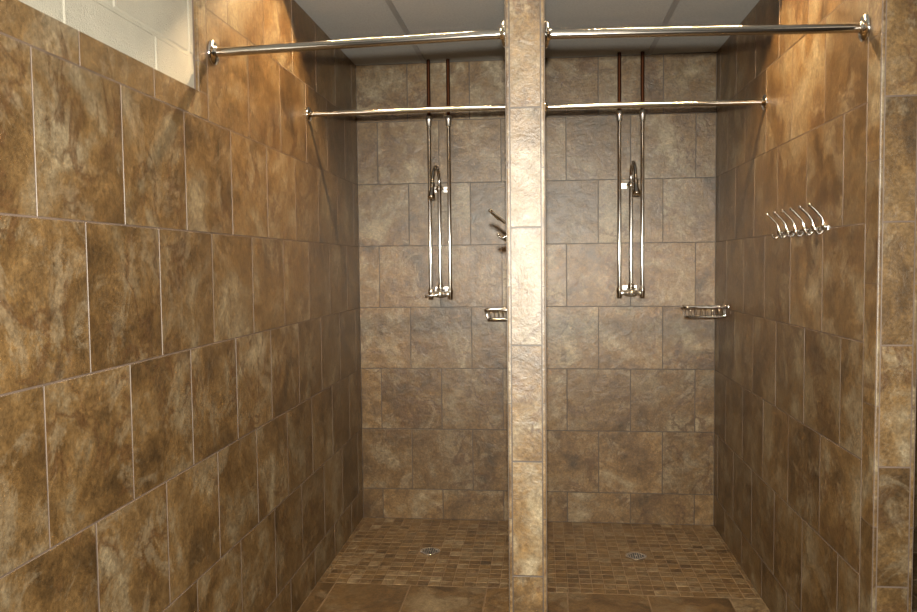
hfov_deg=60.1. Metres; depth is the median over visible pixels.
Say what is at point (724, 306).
basket
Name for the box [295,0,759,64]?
ceiling
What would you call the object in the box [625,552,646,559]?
floor drain
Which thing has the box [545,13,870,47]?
shower curtain rod
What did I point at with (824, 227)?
hook rack
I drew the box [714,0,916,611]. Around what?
wall
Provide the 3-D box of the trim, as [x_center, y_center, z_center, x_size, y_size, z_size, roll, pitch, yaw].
[1.075,-1.158,1.263,3.869,0.006,5.682,0,3,6]
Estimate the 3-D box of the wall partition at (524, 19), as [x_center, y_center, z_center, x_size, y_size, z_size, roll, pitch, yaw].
[0.298,-0.023,3.256,0.113,2.702,2.015,0,3,6]
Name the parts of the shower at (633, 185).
shower arm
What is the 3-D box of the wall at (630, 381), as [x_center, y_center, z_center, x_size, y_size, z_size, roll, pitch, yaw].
[1.392,-0.086,4.226,4.175,2.702,0.150,0,3,6]
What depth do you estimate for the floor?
3.63 m
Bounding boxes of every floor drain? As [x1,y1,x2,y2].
[420,547,439,554]
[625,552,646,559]
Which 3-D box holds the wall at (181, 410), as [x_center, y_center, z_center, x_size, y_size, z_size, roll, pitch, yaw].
[-0.924,0.084,1.485,0.162,2.702,5.795,0,3,6]
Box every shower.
[425,59,452,299]
[616,51,645,297]
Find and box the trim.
[385,0,679,62]
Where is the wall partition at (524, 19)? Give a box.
[505,0,547,611]
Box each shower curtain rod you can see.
[207,20,504,65]
[306,104,504,121]
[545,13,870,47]
[545,94,767,113]
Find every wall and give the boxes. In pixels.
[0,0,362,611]
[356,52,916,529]
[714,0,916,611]
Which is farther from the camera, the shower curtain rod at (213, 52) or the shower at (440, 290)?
the shower at (440, 290)
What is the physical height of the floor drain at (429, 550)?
0.004 m
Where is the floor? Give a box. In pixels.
[297,517,916,611]
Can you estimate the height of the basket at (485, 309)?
0.064 m
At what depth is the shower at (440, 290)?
4.21 m
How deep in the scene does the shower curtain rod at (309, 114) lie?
3.35 m
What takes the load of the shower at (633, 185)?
attached to the wall at (630, 381)
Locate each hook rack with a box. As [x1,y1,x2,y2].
[489,209,505,241]
[766,203,827,238]
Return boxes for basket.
[484,308,506,319]
[680,304,728,317]
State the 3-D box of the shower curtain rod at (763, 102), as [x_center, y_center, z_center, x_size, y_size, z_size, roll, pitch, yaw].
[0.798,-0.825,3.251,0.891,0.070,0.062,0,3,6]
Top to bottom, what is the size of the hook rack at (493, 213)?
0.102 m
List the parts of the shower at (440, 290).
shower arm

